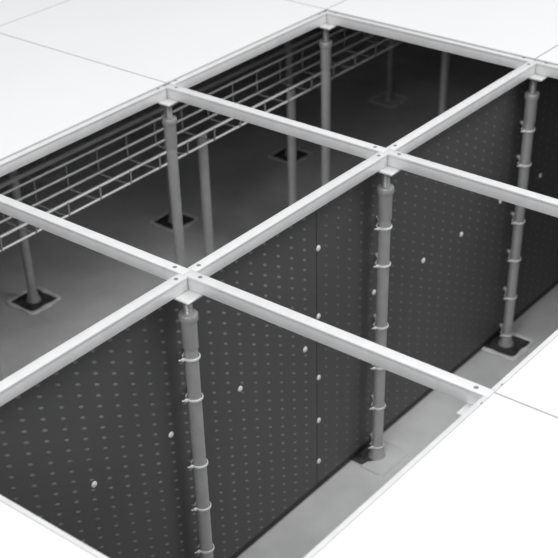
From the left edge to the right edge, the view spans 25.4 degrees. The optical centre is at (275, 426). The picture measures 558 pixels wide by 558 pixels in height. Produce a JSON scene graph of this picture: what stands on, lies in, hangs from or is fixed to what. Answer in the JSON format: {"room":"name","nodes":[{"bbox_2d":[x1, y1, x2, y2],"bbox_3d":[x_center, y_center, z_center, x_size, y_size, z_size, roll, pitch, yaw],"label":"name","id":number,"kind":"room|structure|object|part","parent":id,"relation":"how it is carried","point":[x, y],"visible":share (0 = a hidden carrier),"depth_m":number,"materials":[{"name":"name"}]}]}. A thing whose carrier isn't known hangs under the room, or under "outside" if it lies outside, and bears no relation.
{"room":"server room","nodes":[
{"label":"server room","id":0,"kind":"room"},
{"bbox_2d":[0,11,557,557],"bbox_3d":[0.010,0.004,3.142,5.400,0.100,6.000,25,44,31],"label":"floor","id":1,"kind":"structure","parent":0,"point":[248,187],"depth_m":4.06,"materials":[{"name":"grey concrete"}]},
{"bbox_2d":[0,365,2,380],"bbox_3d":[-0.608,-0.157,2.668,0.129,0.756,0.129,25,44,31],"label":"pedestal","id":2,"kind":"object","parent":1,"relation":"on","point":[1,376],"visible":0.02,"depth_m":2.70,"materials":[{"name":"metal"}]},
{"bbox_2d":[6,169,60,314],"bbox_3d":[-0.702,-0.663,3.343,0.129,0.756,0.129,25,44,31],"label":"pedestal","id":3,"kind":"object","parent":1,"relation":"on","point":[33,300],"visible":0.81,"depth_m":3.53,"materials":[{"name":"metal"}]},
{"bbox_2d":[26,291,40,303],"bbox_3d":[-0.695,-0.374,3.560,0.042,0.028,0.042,25,44,31],"label":"socket","id":4,"kind":"object","parent":3,"relation":"attached to","point":[32,297],"depth_m":3.55,"materials":[{"name":"metal"}]},
{"bbox_3d":[-0.695,-0.362,3.569,0.096,0.003,0.096,25,44,31],"label":"plate","id":5,"kind":"part","parent":3,"relation":"part of","materials":[{"name":"metal"}]},
{"bbox_2d":[22,156,65,182],"bbox_3d":[-0.797,-1.170,4.017,0.129,0.756,0.129,25,44,31],"label":"pedestal","id":6,"kind":"object","parent":1,"relation":"on","point":[54,174],"visible":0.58,"depth_m":4.22,"materials":[{"name":"metal"}]},
{"bbox_2d":[38,166,49,173],"bbox_3d":[-0.789,-0.881,4.234,0.042,0.028,0.042,25,44,31],"label":"socket","id":7,"kind":"object","parent":6,"relation":"attached to","point":[45,169],"depth_m":4.22,"materials":[{"name":"metal"}]},
{"bbox_3d":[-0.789,-0.869,4.243,0.096,0.003,0.096,25,44,31],"label":"plate","id":8,"kind":"part","parent":6,"relation":"part of","materials":[{"name":"grey metal"}]},
{"bbox_2d":[0,210,316,557],"bbox_3d":[-0.299,0.141,2.260,0.025,0.743,1.218,25,44,31],"label":"sheet","id":9,"kind":"object","parent":1,"relation":"on","point":[99,449],"visible":0.8,"depth_m":2.33,"materials":[{"name":"grey"}]},
{"bbox_2d":[142,104,183,122],"bbox_3d":[-0.423,-1.459,4.386,0.129,0.756,0.129,25,44,31],"label":"pedestal","id":10,"kind":"object","parent":1,"relation":"on","point":[177,114],"visible":0.25,"depth_m":4.60,"materials":[{"name":"metal"}]},
{"bbox_3d":[-0.415,-1.158,4.612,0.096,0.003,0.096,25,44,31],"label":"plate","id":11,"kind":"part","parent":10,"relation":"part of","materials":[{"name":"grey metal"}]},
{"bbox_2d":[157,98,185,267],"bbox_3d":[-0.233,-0.447,3.037,0.129,0.756,0.129,25,44,31],"label":"pedestal","id":12,"kind":"object","parent":1,"relation":"on","point":[169,120],"visible":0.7,"depth_m":2.92,"materials":[{"name":"metal"}]},
{"bbox_2d":[0,86,166,176],"bbox_3d":[-0.431,-0.614,2.616,0.021,0.027,0.578,25,44,31],"label":"stringer","id":13,"kind":"object","parent":12,"relation":"on","point":[16,161],"visible":1,"depth_m":2.62,"materials":[{"name":"silver metal"}]},
{"bbox_3d":[-0.244,-0.746,2.810,0.076,0.004,0.076,25,44,31],"label":"head plate","id":14,"kind":"part","parent":12,"relation":"part of","materials":[{"name":"metal"}]},
{"bbox_3d":[-0.243,-0.724,2.827,0.018,0.052,0.018,25,44,31],"label":"threaded rod","id":15,"kind":"part","parent":12,"relation":"part of","materials":[{"name":"silver metal"}]},
{"bbox_2d":[168,12,325,88],"bbox_3d":[-0.057,-0.904,2.985,0.021,0.027,0.578,25,44,31],"label":"stringer","id":16,"kind":"object","parent":12,"relation":"on","point":[187,81],"visible":0.94,"depth_m":2.97,"materials":[{"name":"silver metal"}]},
{"bbox_2d":[0,0,557,160],"bbox_3d":[-0.057,-0.916,2.976,2.399,0.004,1.799,25,44,31],"label":"floor","id":17,"kind":"structure","parent":16,"relation":"on","point":[166,41],"depth_m":3.01,"materials":[{"name":"white laminate"}]},
{"bbox_2d":[164,84,388,158],"bbox_3d":[-0.010,-0.651,2.648,0.599,0.027,0.021,25,44,31],"label":"stringer","id":18,"kind":"object","parent":12,"relation":"on","point":[346,144],"visible":1,"depth_m":2.63,"materials":[{"name":"silver metal"}]},
{"bbox_2d":[149,84,198,232],"bbox_3d":[-0.328,-0.953,3.712,0.129,0.756,0.129,25,44,31],"label":"pedestal","id":19,"kind":"object","parent":1,"relation":"on","point":[164,221],"visible":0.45,"depth_m":3.92,"materials":[{"name":"metal"}]},
{"bbox_2d":[168,213,171,222],"bbox_3d":[-0.321,-0.664,3.929,0.042,0.028,0.042,25,44,31],"label":"socket","id":20,"kind":"object","parent":19,"relation":"attached to","point":[170,215],"depth_m":3.92,"materials":[{"name":"metal"}]},
{"bbox_3d":[-0.320,-0.652,3.938,0.096,0.003,0.096,25,44,31],"label":"plate","id":21,"kind":"part","parent":19,"relation":"part of","materials":[{"name":"metal"}]},
{"bbox_2d":[174,289,212,557],"bbox_3d":[-0.142,0.062,2.359,0.129,0.756,0.129,25,44,31],"label":"pedestal","id":22,"kind":"object","parent":1,"relation":"on","point":[188,317],"visible":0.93,"depth_m":2.28,"materials":[{"name":"metal"}]},
{"bbox_2d":[0,274,187,406],"bbox_3d":[-0.337,-0.108,1.942,0.021,0.027,0.578,25,44,31],"label":"stringer","id":23,"kind":"object","parent":22,"relation":"on","point":[30,375],"visible":1,"depth_m":1.97,"materials":[{"name":"silver metal"}]},
{"bbox_2d":[0,194,190,279],"bbox_3d":[-0.384,-0.361,2.279,0.599,0.027,0.021,25,44,31],"label":"stringer","id":24,"kind":"object","parent":22,"relation":"on","point":[137,258],"visible":0.94,"depth_m":2.23,"materials":[{"name":"silver metal"}]},
{"bbox_3d":[-0.152,-0.214,2.149,0.018,0.052,0.018,25,44,31],"label":"threaded rod","id":25,"kind":"part","parent":22,"relation":"part of","materials":[{"name":"silver metal"}]},
{"bbox_3d":[-0.153,-0.237,2.132,0.076,0.004,0.076,25,44,31],"label":"head plate","id":26,"kind":"part","parent":22,"relation":"part of","materials":[{"name":"metal"}]},
{"bbox_2d":[178,352,200,361],"bbox_3d":[-0.150,-0.134,2.227,0.037,0.008,0.068,2,37,5],"label":"cable tie","id":27,"kind":"object","parent":22,"relation":"attached to","point":[198,358],"visible":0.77,"depth_m":2.21,"materials":[{"name":"white plastic"}]},
{"bbox_2d":[182,392,203,402],"bbox_3d":[-0.148,-0.063,2.281,0.037,0.008,0.068,2,37,5],"label":"cable tie","id":28,"kind":"object","parent":22,"relation":"attached to","point":[186,400],"visible":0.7,"depth_m":2.26,"materials":[{"name":"white plastic"}]},
{"bbox_2d":[187,458,207,468],"bbox_3d":[-0.145,0.061,2.374,0.037,0.008,0.068,2,37,5],"label":"cable tie","id":29,"kind":"object","parent":22,"relation":"attached to","point":[206,464],"visible":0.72,"depth_m":2.35,"materials":[{"name":"white plastic"}]},
{"bbox_2d":[191,501,210,511],"bbox_3d":[-0.142,0.146,2.438,0.037,0.008,0.068,2,37,5],"label":"cable tie","id":30,"kind":"object","parent":22,"relation":"attached to","point":[209,507],"visible":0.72,"depth_m":2.42,"materials":[{"name":"white plastic"}]},
{"bbox_2d":[195,543,213,553],"bbox_3d":[-0.139,0.235,2.506,0.037,0.008,0.068,2,37,5],"label":"cable tie","id":31,"kind":"object","parent":22,"relation":"attached to","point":[212,550],"visible":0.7,"depth_m":2.48,"materials":[{"name":"white plastic"}]},
{"bbox_2d":[188,152,387,276],"bbox_3d":[0.038,-0.398,2.311,0.021,0.027,0.578,25,44,31],"label":"stringer","id":32,"kind":"object","parent":22,"relation":"on","point":[227,254],"visible":0.94,"depth_m":2.29,"materials":[{"name":"silver metal"}]},
{"bbox_2d":[184,270,494,404],"bbox_3d":[0.085,-0.144,1.974,0.599,0.027,0.021,25,44,31],"label":"stringer","id":33,"kind":"object","parent":22,"relation":"on","point":[462,389],"visible":0.91,"depth_m":1.95,"materials":[{"name":"silver metal"}]},
{"bbox_2d":[0,27,402,256],"bbox_3d":[-0.101,-0.607,3.361,0.112,0.617,3.720,25,44,31],"label":"basket tray","id":34,"kind":"object","parent":1,"relation":"on","point":[291,96],"visible":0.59,"depth_m":3.20,"materials":[{"name":"silver metal"}]},
{"bbox_3d":[-0.179,-0.518,3.304,0.048,0.546,0.048,25,44,31],"label":"support post","id":35,"kind":"part","parent":34,"relation":"part of","materials":[{"name":"metal"}]},
{"bbox_3d":[0.050,-0.694,3.529,0.048,0.546,0.048,25,44,31],"label":"support post","id":36,"kind":"part","parent":34,"relation":"part of","materials":[{"name":"metal"}]},
{"bbox_2d":[268,39,312,163],"bbox_3d":[0.046,-1.243,4.081,0.129,0.756,0.129,25,44,31],"label":"pedestal","id":37,"kind":"object","parent":1,"relation":"on","point":[280,154],"visible":0.53,"depth_m":4.27,"materials":[{"name":"metal"}]},
{"bbox_3d":[0.054,-0.942,4.307,0.096,0.003,0.096,25,44,31],"label":"plate","id":38,"kind":"part","parent":37,"relation":"part of","materials":[{"name":"metal"}]},
{"bbox_2d":[318,23,337,186],"bbox_3d":[0.141,-0.736,3.406,0.129,0.756,0.129,25,44,31],"label":"pedestal","id":39,"kind":"object","parent":1,"relation":"on","point":[326,44],"visible":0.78,"depth_m":3.28,"materials":[{"name":"metal"}]},
{"bbox_3d":[0.131,-1.013,3.196,0.018,0.052,0.018,25,44,31],"label":"threaded rod","id":40,"kind":"part","parent":39,"relation":"part of","materials":[{"name":"silver metal"}]},
{"bbox_3d":[0.131,-1.036,3.179,0.076,0.004,0.076,25,44,31],"label":"head plate","id":41,"kind":"part","parent":39,"relation":"part of","materials":[{"name":"metal"}]},
{"bbox_2d":[324,11,535,68],"bbox_3d":[0.365,-0.940,3.017,0.599,0.027,0.021,25,44,31],"label":"stringer","id":42,"kind":"object","parent":39,"relation":"on","point":[475,52],"visible":1,"depth_m":3.00,"materials":[{"name":"silver metal"}]},
{"bbox_2d":[351,165,408,476],"bbox_3d":[0.238,-0.229,2.731,0.108,0.756,0.120,25,44,31],"label":"pedestal","id":43,"kind":"object","parent":1,"relation":"on","point":[379,462],"visible":0.9,"depth_m":2.75,"materials":[{"name":"metal"}]},
{"bbox_3d":[0.243,0.071,2.958,0.096,0.003,0.096,25,44,31],"label":"plate","id":44,"kind":"part","parent":43,"relation":"part of","materials":[{"name":"metal"}]},
{"bbox_2d":[368,433,383,448],"bbox_3d":[0.241,0.034,2.947,0.037,0.008,0.068,2,37,5],"label":"cable tie","id":45,"kind":"object","parent":43,"relation":"attached to","point":[371,447],"visible":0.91,"depth_m":2.92,"materials":[{"name":"white plastic"}]},
{"bbox_2d":[368,445,385,460],"bbox_3d":[0.243,0.059,2.949,0.042,0.028,0.042,25,44,31],"label":"socket","id":46,"kind":"object","parent":43,"relation":"attached to","point":[373,454],"depth_m":2.94,"materials":[{"name":"metal"}]},
{"bbox_2d":[369,395,385,409],"bbox_3d":[0.239,-0.057,2.878,0.037,0.008,0.068,2,37,5],"label":"cable tie","id":47,"kind":"object","parent":43,"relation":"attached to","point":[372,408],"visible":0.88,"depth_m":2.86,"materials":[{"name":"white plastic"}]},
{"bbox_2d":[372,313,388,329],"bbox_3d":[0.233,-0.232,2.747,0.037,0.008,0.068,2,37,5],"label":"cable tie","id":48,"kind":"object","parent":43,"relation":"attached to","point":[375,327],"visible":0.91,"depth_m":2.73,"materials":[{"name":"white plastic"}]},
{"bbox_2d":[373,252,390,267],"bbox_3d":[0.230,-0.356,2.653,0.037,0.008,0.068,2,37,5],"label":"cable tie","id":49,"kind":"object","parent":43,"relation":"attached to","point":[376,255],"visible":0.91,"depth_m":2.63,"materials":[{"name":"white plastic"}]},
{"bbox_2d":[374,216,391,230],"bbox_3d":[0.228,-0.427,2.600,0.037,0.008,0.068,2,37,5],"label":"cable tie","id":50,"kind":"object","parent":43,"relation":"attached to","point":[377,228],"visible":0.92,"depth_m":2.58,"materials":[{"name":"white plastic"}]},
{"bbox_3d":[0.226,-0.507,2.522,0.018,0.052,0.018,25,44,31],"label":"threaded rod","id":51,"kind":"part","parent":43,"relation":"part of","materials":[{"name":"silver metal"}]},
{"bbox_3d":[0.225,-0.529,2.505,0.076,0.004,0.076,25,44,31],"label":"head plate","id":52,"kind":"part","parent":43,"relation":"part of","materials":[{"name":"metal"}]},
{"bbox_2d":[367,38,408,107],"bbox_3d":[0.420,-1.532,4.449,0.129,0.756,0.129,25,44,31],"label":"pedestal","id":53,"kind":"object","parent":1,"relation":"on","point":[387,98],"visible":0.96,"depth_m":4.64,"materials":[{"name":"metal"}]},
{"bbox_2d":[0,26,337,188],"bbox_3d":[-0.390,-0.898,3.619,0.012,0.012,3.120,25,44,31],"label":"conduit","id":54,"kind":"object","parent":53,"relation":"attached to","point":[47,163],"visible":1,"depth_m":3.60,"materials":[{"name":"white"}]},
{"bbox_2d":[383,92,393,100],"bbox_3d":[0.428,-1.243,4.667,0.042,0.028,0.042,25,44,31],"label":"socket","id":55,"kind":"object","parent":53,"relation":"attached to","point":[388,96],"depth_m":4.66,"materials":[{"name":"metal"}]},
{"bbox_3d":[0.428,-1.231,4.676,0.096,0.003,0.096,25,44,31],"label":"plate","id":56,"kind":"part","parent":53,"relation":"part of","materials":[{"name":"grey metal"}]},
{"bbox_2d":[316,77,557,488],"bbox_3d":[0.627,-0.576,3.174,0.025,0.743,1.752,25,44,31],"label":"sheet","id":57,"kind":"object","parent":1,"relation":"on","point":[449,268],"visible":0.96,"depth_m":2.90,"materials":[{"name":"grey"}]},
{"bbox_2d":[438,51,449,115],"bbox_3d":[0.515,-1.026,3.775,0.129,0.756,0.129,25,44,31],"label":"pedestal","id":58,"kind":"object","parent":1,"relation":"on","point":[445,59],"visible":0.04,"depth_m":3.75,"materials":[{"name":"metal"}]},
{"bbox_2d":[456,403,472,415],"bbox_3d":[0.330,0.276,2.058,0.129,0.756,0.129,25,44,31],"label":"pedestal","id":59,"kind":"object","parent":1,"relation":"on","point":[467,406],"visible":0.02,"depth_m":1.83,"materials":[{"name":"metal"}]},
{"bbox_2d":[303,396,486,557],"bbox_3d":[0.132,0.109,1.636,0.021,0.027,0.578,25,44,31],"label":"stringer","id":60,"kind":"object","parent":59,"relation":"on","point":[480,401],"visible":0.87,"depth_m":1.66,"materials":[{"name":"silver metal"}]},
{"bbox_2d":[0,335,557,557],"bbox_3d":[0.132,0.096,1.627,1.199,0.004,1.799,25,44,31],"label":"floor","id":61,"kind":"structure","parent":60,"relation":"on","point":[488,488],"depth_m":1.62,"materials":[{"name":"white laminate"}]},
{"bbox_2d":[492,329,557,390],"bbox_3d":[0.506,-0.181,2.005,0.021,0.027,0.578,25,44,31],"label":"stringer","id":62,"kind":"object","parent":59,"relation":"on","point":[521,364],"visible":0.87,"depth_m":1.88,"materials":[{"name":"silver metal"}]},
{"bbox_2d":[481,74,547,360],"bbox_3d":[0.612,-0.522,3.103,0.129,0.756,0.129,25,44,31],"label":"pedestal","id":63,"kind":"object","parent":1,"relation":"on","point":[512,348],"visible":0.92,"depth_m":3.15,"materials":[{"name":"metal"}]},
{"bbox_2d":[386,61,535,153],"bbox_3d":[0.412,-0.687,2.679,0.021,0.027,0.578,25,44,31],"label":"stringer","id":64,"kind":"object","parent":63,"relation":"on","point":[424,133],"visible":0.95,"depth_m":2.66,"materials":[{"name":"silver metal"}]},
{"bbox_2d":[498,335,513,347],"bbox_3d":[0.619,-0.233,3.320,0.042,0.028,0.042,25,44,31],"label":"socket","id":65,"kind":"object","parent":63,"relation":"attached to","point":[503,342],"depth_m":3.31,"materials":[{"name":"metal"}]},
{"bbox_2d":[500,323,512,336],"bbox_3d":[0.618,-0.258,3.318,0.037,0.008,0.068,2,37,5],"label":"cable tie","id":66,"kind":"object","parent":63,"relation":"attached to","point":[501,324],"visible":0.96,"depth_m":3.30,"materials":[{"name":"white plastic"}]},
{"bbox_3d":[0.620,-0.221,3.329,0.096,0.003,0.096,25,44,31],"label":"plate","id":67,"kind":"part","parent":63,"relation":"part of","materials":[{"name":"metal"}]},
{"bbox_2d":[503,287,516,299],"bbox_3d":[0.615,-0.349,3.250,0.037,0.008,0.068,2,37,5],"label":"cable tie","id":68,"kind":"object","parent":63,"relation":"attached to","point":[505,288],"visible":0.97,"depth_m":3.23,"materials":[{"name":"white plastic"}]},
{"bbox_2d":[507,249,520,261],"bbox_3d":[0.613,-0.438,3.182,0.037,0.008,0.068,2,37,5],"label":"cable tie","id":69,"kind":"object","parent":63,"relation":"attached to","point":[508,250],"visible":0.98,"depth_m":3.16,"materials":[{"name":"white plastic"}]},
{"bbox_2d":[511,211,525,224],"bbox_3d":[0.610,-0.523,3.118,0.037,0.008,0.068,2,37,5],"label":"cable tie","id":70,"kind":"object","parent":63,"relation":"attached to","point":[512,213],"visible":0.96,"depth_m":3.10,"materials":[{"name":"white plastic"}]},
{"bbox_2d":[517,155,531,167],"bbox_3d":[0.606,-0.647,3.025,0.037,0.008,0.068,2,37,5],"label":"cable tie","id":71,"kind":"object","parent":63,"relation":"attached to","point":[518,156],"visible":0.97,"depth_m":3.00,"materials":[{"name":"white plastic"}]},
{"bbox_2d":[520,121,535,132],"bbox_3d":[0.604,-0.718,2.971,0.037,0.008,0.068,2,37,5],"label":"cable tie","id":72,"kind":"object","parent":63,"relation":"attached to","point":[521,122],"visible":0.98,"depth_m":2.95,"materials":[{"name":"white plastic"}]},
{"bbox_3d":[0.603,-0.799,2.893,0.018,0.052,0.018,25,44,31],"label":"threaded rod","id":73,"kind":"part","parent":63,"relation":"part of","materials":[{"name":"silver metal"}]},
{"bbox_3d":[0.602,-0.821,2.876,0.076,0.004,0.076,25,44,31],"label":"head plate","id":74,"kind":"part","parent":63,"relation":"part of","materials":[{"name":"metal"}]},
{"bbox_2d":[534,60,557,78],"bbox_3d":[0.833,-0.724,2.711,0.599,0.027,0.021,25,44,31],"label":"stringer","id":75,"kind":"object","parent":63,"relation":"on","point":[542,68],"visible":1,"depth_m":2.84,"materials":[{"name":"silver metal"}]},
{"bbox_3d":[-0.513,0.349,1.994,0.129,0.756,0.129,25,44,31],"label":"pedestal","id":76,"kind":"object","parent":1,"relation":"on","visible":0},
{"bbox_2d":[0,495,107,557],"bbox_3d":[-0.289,0.145,1.605,0.599,0.027,0.021,25,44,31],"label":"stringer","id":77,"kind":"object","parent":76,"relation":"on","point":[2,498],"visible":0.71,"depth_m":1.60,"materials":[{"name":"silver metal"}]},
{"bbox_3d":[0.704,-0.013,2.427,0.129,0.756,0.129,25,44,31],"label":"pedestal","id":78,"kind":"object","parent":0,"visible":0},
{"bbox_2d":[385,149,557,217],"bbox_3d":[0.459,-0.434,2.342,0.599,0.027,0.021,25,44,31],"label":"stringer","id":79,"kind":"object","parent":78,"relation":"on","point":[508,193],"visible":1,"depth_m":2.38,"materials":[{"name":"silver metal"}]}
]}

